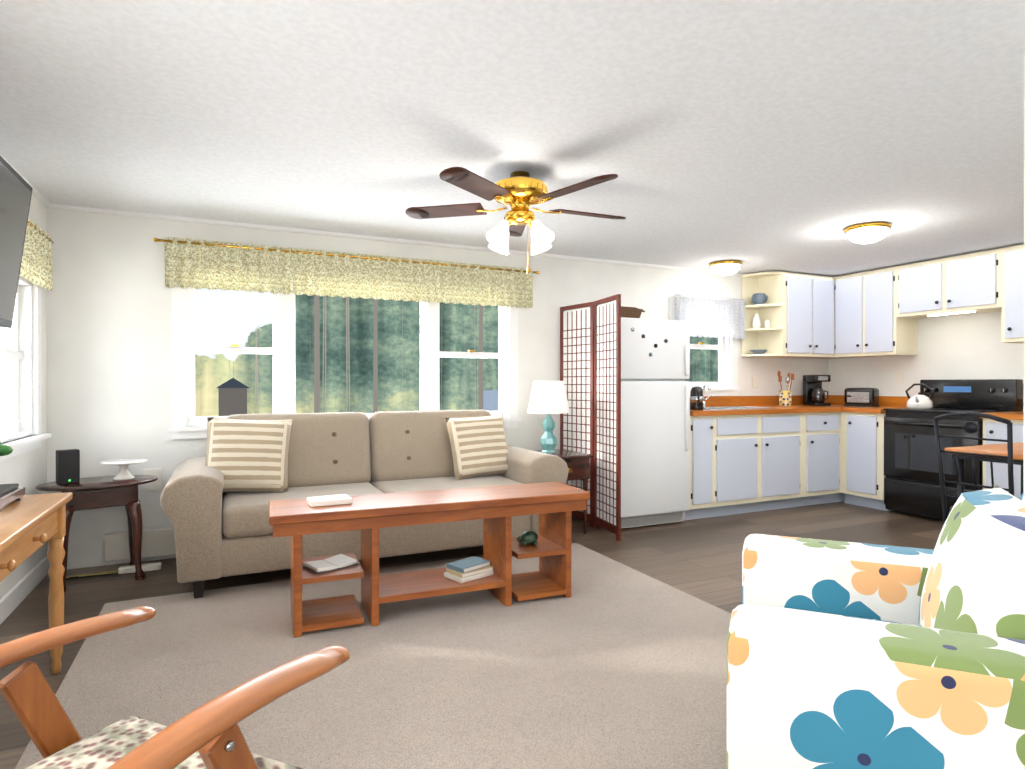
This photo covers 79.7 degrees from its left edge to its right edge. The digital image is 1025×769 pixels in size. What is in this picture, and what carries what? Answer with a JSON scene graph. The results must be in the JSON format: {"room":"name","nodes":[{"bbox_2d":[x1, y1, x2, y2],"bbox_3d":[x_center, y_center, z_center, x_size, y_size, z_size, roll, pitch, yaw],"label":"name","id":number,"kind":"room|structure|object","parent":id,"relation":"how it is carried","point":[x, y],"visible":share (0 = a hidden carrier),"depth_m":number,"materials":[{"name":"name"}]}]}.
{"room":"living room","nodes":[
{"label":"living room","id":0,"kind":"room"},
{"bbox_2d":[0,195,46,599],"bbox_3d":[-1.355,0.030,0.416,0.140,2.220,7.200,0,0,-25],"label":"wall","id":1,"kind":"structure","parent":0,"point":[27,470],"depth_m":3.48,"materials":[{"name":"paint"}]},
{"bbox_2d":[0,156,32,327],"bbox_3d":[-2.067,-0.589,2.300,0.104,0.660,1.120,8,-3,-25],"label":"wall-mounted tv","id":2,"kind":"object","parent":1,"relation":"attached to","point":[16,188],"visible":1,"depth_m":2.67,"materials":[{"name":"black"}]},
{"bbox_2d":[0,557,47,624],"bbox_3d":[-1.284,1.090,0.452,0.016,0.100,7.100,0,0,-25],"label":"baseboard","id":3,"kind":"structure","parent":1,"relation":"attached to","point":[15,596],"depth_m":3.18,"materials":[{"name":"white wood"}]},
{"bbox_2d":[0,276,50,460],"bbox_3d":[-2.584,-0.142,3.125,0.205,1.000,0.840,0,0,-25],"label":"window","id":4,"kind":"structure","parent":1,"relation":"in","point":[20,365],"depth_m":3.40,"materials":[{"name":"white"}]},
{"bbox_2d":[19,217,53,290],"bbox_3d":[-2.486,-0.692,3.170,0.051,0.312,0.860,0,0,-25],"label":"valance","id":5,"kind":"object","parent":4,"relation":"attached to","point":[36,266],"visible":0.58,"depth_m":3.25,"materials":[{"name":"beige fabric"}]},
{"bbox_2d":[46,208,827,568],"bbox_3d":[0.260,0.017,5.220,7.130,2.220,0.140,0,0,-25],"label":"wall","id":6,"kind":"structure","parent":0,"point":[108,300],"depth_m":3.93,"materials":[{"name":"paint"}]},
{"bbox_2d":[104,527,175,561],"bbox_3d":[-1.030,1.009,4.499,3.300,0.170,0.071,0,0,-25],"label":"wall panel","id":7,"kind":"object","parent":6,"relation":"attached to","point":[157,542],"visible":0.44,"depth_m":3.87,"materials":[{"name":"beige paint"}]},
{"bbox_2d":[143,468,160,490],"bbox_3d":[-2.313,0.611,3.937,0.100,0.140,0.008,0,0,-25],"label":"electrical outlet plate","id":8,"kind":"object","parent":6,"relation":"attached to","point":[154,485],"depth_m":3.94,"materials":[{"name":"white plastic"}]},
{"bbox_2d":[168,287,520,438],"bbox_3d":[-1.109,-0.216,4.558,2.520,1.140,0.180,0,0,-25],"label":"window","id":9,"kind":"structure","parent":6,"relation":"in","point":[185,349],"depth_m":4.29,"materials":[{"name":"white wood"}]},
{"bbox_2d":[153,237,539,307],"bbox_3d":[-1.033,-0.780,4.477,2.748,0.322,0.098,0,0,-25],"label":"valance","id":10,"kind":"object","parent":6,"relation":"attached to","point":[208,265],"visible":1,"depth_m":4.36,"materials":[{"name":"beige fabric"}]},
{"bbox_2d":[669,297,740,395],"bbox_3d":[1.804,-0.350,5.918,0.870,0.920,0.180,0,0,-25],"label":"kitchen window","id":11,"kind":"structure","parent":6,"relation":"in","point":[726,384],"depth_m":6.01,"materials":[{"name":"white"}]},
{"bbox_2d":[674,294,745,338],"bbox_3d":[1.887,-0.640,5.834,0.880,0.390,0.042,0,0,-25],"label":"valance","id":12,"kind":"object","parent":11,"relation":"attached to","point":[714,317],"visible":0.9,"depth_m":5.84,"materials":[{"name":"white fabric"}]},
{"bbox_2d":[752,376,757,387],"bbox_3d":[2.426,-0.025,6.147,0.075,0.115,0.008,0,0,-25],"label":"electrical outlet plate","id":13,"kind":"object","parent":6,"relation":"attached to","point":[754,378],"depth_m":6.14,"materials":[{"name":"white plastic"}]},
{"bbox_2d":[720,396,827,403],"bbox_3d":[2.301,0.164,6.078,2.414,0.100,0.020,0,0,-25],"label":"backsplash","id":14,"kind":"structure","parent":6,"relation":"attached to","point":[723,399],"depth_m":6.13,"materials":[{"name":"orange wood"}]},
{"bbox_2d":[753,272,836,358],"bbox_3d":[2.841,-0.678,6.156,0.700,0.806,0.332,0,0,-25],"label":"upper cabinet","id":15,"kind":"object","parent":6,"relation":"attached to","point":[801,309],"depth_m":6.00,"materials":[{"name":"beige wood"}]},
{"bbox_2d":[750,293,769,353],"bbox_3d":[2.420,-0.592,6.004,0.171,0.590,0.186,0,0,-25],"label":"dishes","id":16,"kind":"object","parent":15,"relation":"on","point":[758,298],"visible":0.85,"depth_m":5.97,"materials":[{"name":"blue ceramic"}]},
{"bbox_2d":[0,501,942,768],"bbox_3d":[1.812,1.186,1.897,7.130,0.100,7.480,0,0,-25],"label":"floor","id":17,"kind":"structure","parent":0,"point":[700,559],"depth_m":3.92,"materials":[{"name":"wood"}]},
{"bbox_2d":[0,492,72,673],"bbox_3d":[-1.696,0.786,1.837,0.422,0.700,1.240,0,0,-25],"label":"console table","id":18,"kind":"object","parent":17,"relation":"on","point":[30,525],"visible":0.94,"depth_m":2.23,"materials":[{"name":"brown wood"}]},
{"bbox_2d":[0,442,24,511],"bbox_3d":[-1.881,0.311,2.158,0.200,0.247,0.300,0,0,-25],"label":"bonsai plant","id":19,"kind":"object","parent":18,"relation":"on","point":[9,493],"visible":1,"depth_m":2.24,"materials":[{"name":"green plant"}]},
{"bbox_2d":[35,475,157,591],"bbox_3d":[-2.402,0.846,3.572,0.594,0.570,0.428,0,0,-37],"label":"side table","id":20,"kind":"object","parent":17,"relation":"on","point":[97,492],"visible":0.75,"depth_m":3.51,"materials":[{"name":"brown wood"}]},
{"bbox_2d":[56,449,79,484],"bbox_3d":[-2.520,0.466,3.479,0.068,0.190,0.100,0,0,40],"label":"speaker box","id":21,"kind":"object","parent":20,"relation":"on","point":[67,466],"visible":1,"depth_m":3.46,"materials":[{"name":"black plastic"}]},
{"bbox_2d":[100,459,146,479],"bbox_3d":[-2.306,0.507,3.643,0.236,0.106,0.236,0,0,-25],"label":"cake stand","id":22,"kind":"object","parent":20,"relation":"on","point":[124,473],"visible":1,"depth_m":3.62,"materials":[{"name":"white ceramic"}]},
{"bbox_2d":[66,562,160,578],"bbox_3d":[-2.381,1.111,3.667,0.493,0.036,0.073,0,0,-25],"label":"cables","id":23,"kind":"object","parent":17,"relation":"on","point":[145,567],"visible":0.9,"depth_m":3.67,"materials":[{"name":"white plastic"}]},
{"bbox_2d":[15,543,730,768],"bbox_3d":[-0.023,1.129,2.034,2.800,0.012,3.760,0,0,-25],"label":"rug","id":24,"kind":"object","parent":17,"relation":"on","point":[609,663],"visible":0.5,"depth_m":2.37,"materials":[{"name":"beige carpet"}]},
{"bbox_2d":[0,606,348,768],"bbox_3d":[-0.684,0.625,0.889,0.576,0.992,0.928,0,0,23],"label":"armchair","id":25,"kind":"object","parent":24,"relation":"on","point":[208,735],"visible":1,"depth_m":1.05,"materials":[{"name":"brown wood"}]},
{"bbox_2d":[160,409,568,597],"bbox_3d":[-0.896,0.652,4.021,2.384,0.931,0.932,0,0,-25],"label":"sofa","id":26,"kind":"object","parent":24,"relation":"on","point":[230,485],"visible":0.88,"depth_m":3.78,"materials":[{"name":"beige fabric"}]},
{"bbox_2d":[269,482,589,637],"bbox_3d":[-0.391,0.846,3.130,1.580,0.550,0.380,0,0,-22],"label":"coffee table","id":27,"kind":"object","parent":24,"relation":"on","point":[553,505],"visible":0.96,"depth_m":3.04,"materials":[{"name":"brown wood"}]},
{"bbox_2d":[307,494,351,506],"bbox_3d":[-0.881,0.557,2.953,0.190,0.025,0.132,0,0,-28],"label":"books","id":28,"kind":"object","parent":27,"relation":"on","point":[318,501],"visible":1,"depth_m":2.91,"materials":[{"name":"white paper"}]},
{"bbox_2d":[302,554,358,573],"bbox_3d":[-0.866,0.851,2.917,0.156,0.026,0.215,0,0,45],"label":"books","id":29,"kind":"object","parent":27,"relation":"on","point":[337,562],"visible":0.94,"depth_m":2.89,"materials":[{"name":"white paper"}]},
{"bbox_2d":[444,556,492,582],"bbox_3d":[-0.226,0.955,3.177,0.213,0.069,0.154,0,0,-42],"label":"books","id":30,"kind":"object","parent":27,"relation":"on","point":[468,569],"visible":1,"depth_m":3.13,"materials":[{"name":"white paper"}]},
{"bbox_2d":[517,530,537,544],"bbox_3d":[0.082,0.827,3.325,0.118,0.070,0.094,0,0,-5],"label":"turtle figurine","id":31,"kind":"object","parent":27,"relation":"on","point":[528,537],"visible":0.98,"depth_m":3.30,"materials":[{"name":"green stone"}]},
{"bbox_2d":[726,483,1024,768],"bbox_3d":[1.017,0.696,1.454,0.913,0.858,0.880,0,0,23],"label":"armchair","id":32,"kind":"object","parent":24,"relation":"on","point":[846,655],"visible":1,"depth_m":1.20,"materials":[{"name":"multicoloured"}]},
{"bbox_2d":[534,449,593,533],"bbox_3d":[0.328,0.828,4.735,0.420,0.600,0.460,0,0,-25],"label":"end table","id":33,"kind":"object","parent":17,"relation":"on","point":[578,464],"visible":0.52,"depth_m":4.61,"materials":[{"name":"brown wood"}]},
{"bbox_2d":[527,381,569,453],"bbox_3d":[0.278,0.250,4.732,0.330,0.555,0.330,0,0,-25],"label":"table lamp","id":34,"kind":"object","parent":33,"relation":"on","point":[548,398],"visible":1,"depth_m":4.63,"materials":[{"name":"white fabric"}]},
{"bbox_2d":[560,294,620,540],"bbox_3d":[0.618,0.238,4.819,0.082,1.780,0.853,0,0,-25],"label":"screen","id":35,"kind":"object","parent":17,"relation":"on","point":[590,359],"visible":0.85,"depth_m":4.79,"materials":[{"name":"brown wood"}]},
{"bbox_2d":[621,317,689,527],"bbox_3d":[0.981,0.297,5.084,0.700,1.620,0.702,0,0,-25],"label":"refrigerator","id":36,"kind":"object","parent":17,"relation":"on","point":[655,424],"visible":0.73,"depth_m":4.79,"materials":[{"name":"white metal"}]},
{"bbox_2d":[621,306,644,317],"bbox_3d":[0.932,-0.580,5.091,0.403,0.132,0.309,0,0,-25],"label":"wicker basket","id":37,"kind":"object","parent":36,"relation":"on","point":[630,312],"visible":0.54,"depth_m":4.98,"materials":[{"name":"brown wicker"}]},
{"bbox_2d":[684,416,715,519],"bbox_3d":[1.449,0.691,5.355,0.257,0.870,0.612,0,0,-25],"label":"base cabinet","id":38,"kind":"object","parent":17,"relation":"on","point":[702,428],"depth_m":5.08,"materials":[{"name":"beige wood"}]},
{"bbox_2d":[716,416,763,515],"bbox_3d":[1.798,0.691,5.518,0.513,0.870,0.612,0,0,-25],"label":"base cabinet","id":39,"kind":"object","parent":17,"relation":"on","point":[748,454],"depth_m":5.26,"materials":[{"name":"beige wood"}]},
{"bbox_2d":[690,404,879,415],"bbox_3d":[2.431,0.235,5.800,2.414,0.040,0.634,0,0,-25],"label":"countertop","id":40,"kind":"structure","parent":39,"relation":"on","point":[757,409],"depth_m":5.44,"materials":[{"name":"orange wood"}]},
{"bbox_2d":[690,386,703,409],"bbox_3d":[1.570,0.116,5.220,0.116,0.200,0.148,0,0,5],"label":"electric kettle","id":41,"kind":"object","parent":40,"relation":"on","point":[696,398],"visible":1,"depth_m":5.19,"materials":[{"name":"black"}]},
{"bbox_2d":[702,384,719,407],"bbox_3d":[1.828,0.103,5.706,0.183,0.215,0.199,0,0,-25],"label":"faucet","id":42,"kind":"object","parent":40,"relation":"on","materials":[{"name":"silver metal"}]},
{"bbox_2d":[708,404,751,407],"bbox_3d":[1.920,0.294,5.576,0.770,0.169,0.490,0,0,-25],"label":"sink","id":43,"kind":"object","parent":40,"relation":"in","point":[709,405],"depth_m":5.89,"materials":[{"name":"silver metal"}]},
{"bbox_2d":[778,371,793,405],"bbox_3d":[2.687,0.038,6.039,0.173,0.351,0.150,0,0,-25],"label":"utensil crock","id":44,"kind":"object","parent":40,"relation":"on","point":[784,397],"visible":1,"depth_m":6.00,"materials":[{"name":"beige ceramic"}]},
{"bbox_2d":[803,375,830,405],"bbox_3d":[3.089,0.058,6.214,0.190,0.310,0.224,0,0,-5],"label":"coffee maker","id":45,"kind":"object","parent":40,"relation":"on","point":[813,393],"visible":1,"depth_m":6.17,"materials":[{"name":"black plastic"}]},
{"bbox_2d":[844,388,878,406],"bbox_3d":[3.410,0.123,6.003,0.190,0.182,0.270,0,0,-40],"label":"toaster","id":46,"kind":"object","parent":40,"relation":"on","point":[863,397],"visible":0.98,"depth_m":5.93,"materials":[{"name":"black metal"}]},
{"bbox_2d":[764,412,807,510],"bbox_3d":[2.275,0.690,5.740,0.540,0.870,0.612,0,0,-25],"label":"base cabinet","id":47,"kind":"object","parent":17,"relation":"on","point":[785,433],"depth_m":5.49,"materials":[{"name":"beige wood"}]},
{"bbox_2d":[808,412,839,504],"bbox_3d":[2.735,0.690,5.955,0.475,0.870,0.612,0,0,-25],"label":"base cabinet","id":48,"kind":"object","parent":17,"relation":"on","point":[823,427],"depth_m":5.70,"materials":[{"name":"beige wood"}]},
{"bbox_2d":[840,412,892,510],"bbox_3d":[3.453,0.690,5.741,0.612,0.870,0.420,0,0,-25],"label":"base cabinet","id":49,"kind":"object","parent":17,"relation":"on","point":[862,476],"depth_m":5.60,"materials":[{"name":"beige wood"}]},
{"bbox_2d":[840,408,885,411],"bbox_3d":[3.452,0.235,5.717,0.634,0.040,0.380,0,0,-25],"label":"countertop","id":50,"kind":"structure","parent":49,"relation":"on","point":[841,409],"depth_m":5.56,"materials":[{"name":"orange wood"}]},
{"bbox_2d":[883,379,1022,519],"bbox_3d":[3.674,0.527,5.176,0.670,1.140,0.760,0,0,-25],"label":"range","id":51,"kind":"object","parent":17,"relation":"on","point":[911,478],"visible":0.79,"depth_m":5.12,"materials":[{"name":"black metal"}]},
{"bbox_2d":[905,383,934,408],"bbox_3d":[3.495,0.101,5.276,0.218,0.218,0.239,0,0,45],"label":"kettle","id":52,"kind":"object","parent":51,"relation":"on","point":[919,401],"visible":1,"depth_m":5.23,"materials":[{"name":"white metal"}]},
{"bbox_2d":[933,412,1013,525],"bbox_3d":[2.490,0.635,3.183,0.423,0.997,0.390,0,0,-25],"label":"dining chair","id":53,"kind":"object","parent":17,"relation":"on","point":[970,427],"visible":0.48,"depth_m":3.11,"materials":[{"name":"black"}]},
{"bbox_2d":[945,442,1023,499],"bbox_3d":[3.131,0.756,3.505,0.800,0.750,0.800,0,0,-25],"label":"dining table","id":54,"kind":"object","parent":17,"relation":"on","point":[1001,450],"visible":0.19,"depth_m":3.63,"materials":[{"name":"brown wood"}]},
{"bbox_2d":[983,420,1023,498],"bbox_3d":[3.970,0.693,4.633,0.612,0.870,0.455,0,0,-25],"label":"base cabinet","id":55,"kind":"object","parent":17,"relation":"on","point":[992,429],"depth_m":4.59,"materials":[{"name":"beige wood"}]},
{"bbox_2d":[980,412,1023,419],"bbox_3d":[3.964,0.238,4.618,0.634,0.040,0.475,0,0,-25],"label":"countertop","id":56,"kind":"structure","parent":55,"relation":"on","point":[1006,415],"depth_m":4.55,"materials":[{"name":"orange wood"}]},
{"bbox_2d":[0,0,1024,276],"bbox_3d":[1.812,-1.134,1.891,7.130,0.100,7.480,0,0,-25],"label":"ceiling","id":57,"kind":"structure","parent":0,"point":[792,136],"depth_m":2.50,"materials":[{"name":"paint"}]},
{"bbox_2d":[0,153,744,275],"bbox_3d":[1.807,-1.072,1.903,6.850,0.024,7.175,0,0,-25],"label":"crown molding","id":58,"kind":"structure","parent":57,"relation":"attached to","point":[36,194],"depth_m":4.33,"materials":[{"name":"white wood"}]},
{"bbox_2d":[405,167,625,273],"bbox_3d":[0.085,-0.827,3.186,1.164,0.518,1.203,0,0,-25],"label":"ceiling fan","id":59,"kind":"object","parent":57,"relation":"hanging from","point":[520,193],"visible":1,"depth_m":3.09,"materials":[{"name":"brown wood"}]},
{"bbox_2d":[709,260,742,275],"bbox_3d":[1.915,-1.037,5.515,0.290,0.110,0.290,0,0,-25],"label":"light","id":60,"kind":"object","parent":57,"relation":"attached to","point":[725,267],"visible":1,"depth_m":5.42,"materials":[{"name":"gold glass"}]},
{"bbox_2d":[844,222,891,243],"bbox_3d":[2.453,-1.034,4.243,0.290,0.110,0.290,0,0,-25],"label":"kitchen ceiling light","id":61,"kind":"object","parent":57,"relation":"attached to","point":[866,233],"visible":1,"depth_m":4.16,"materials":[{"name":"white glass"}]},
{"bbox_2d":[828,311,1023,411],"bbox_3d":[4.188,0.017,5.067,0.140,2.220,3.460,0,0,-25],"label":"wall","id":62,"kind":"structure","parent":0,"point":[964,346],"depth_m":5.54,"materials":[{"name":"paint"}]},
{"bbox_2d":[828,396,908,407],"bbox_3d":[3.860,0.166,5.568,0.020,0.100,2.235,0,0,-25],"label":"backsplash","id":63,"kind":"structure","parent":62,"relation":"attached to","point":[884,401],"depth_m":5.97,"materials":[{"name":"orange wood"}]},
{"bbox_2d":[833,266,917,358],"bbox_3d":[3.506,-0.678,5.955,0.332,0.806,0.630,0,0,-25],"label":"upper cabinet","id":64,"kind":"object","parent":62,"relation":"attached to","point":[877,313],"depth_m":5.81,"materials":[{"name":"beige wood"}]},
{"bbox_2d":[897,248,1000,319],"bbox_3d":[3.817,-0.846,5.289,0.332,0.465,0.840,0,0,-25],"label":"upper cabinet","id":65,"kind":"object","parent":62,"relation":"attached to","point":[970,283],"depth_m":5.18,"materials":[{"name":"beige wood"}]},
{"bbox_2d":[997,244,1023,343],"bbox_3d":[4.094,-0.705,4.695,0.332,0.745,0.470,0,0,-25],"label":"upper cabinet","id":66,"kind":"object","parent":62,"relation":"attached to","point":[1012,257],"depth_m":4.76,"materials":[{"name":"beige wood"}]},
{"bbox_2d":[1024,112,1024,491],"bbox_3d":[4.132,0.028,0.991,3.690,2.220,3.880,0,0,-25],"label":"wall","id":67,"kind":"structure","parent":0,"point":[1024,301],"depth_m":1.97,"materials":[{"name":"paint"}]},
{"label":"outside","id":68,"kind":"structure","parent":0,"visible":0},
{"bbox_2d":[190,288,717,416],"bbox_3d":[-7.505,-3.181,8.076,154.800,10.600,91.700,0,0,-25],"label":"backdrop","id":69,"kind":"structure","parent":68,"point":[360,354],"depth_m":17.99,"materials":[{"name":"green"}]}
]}

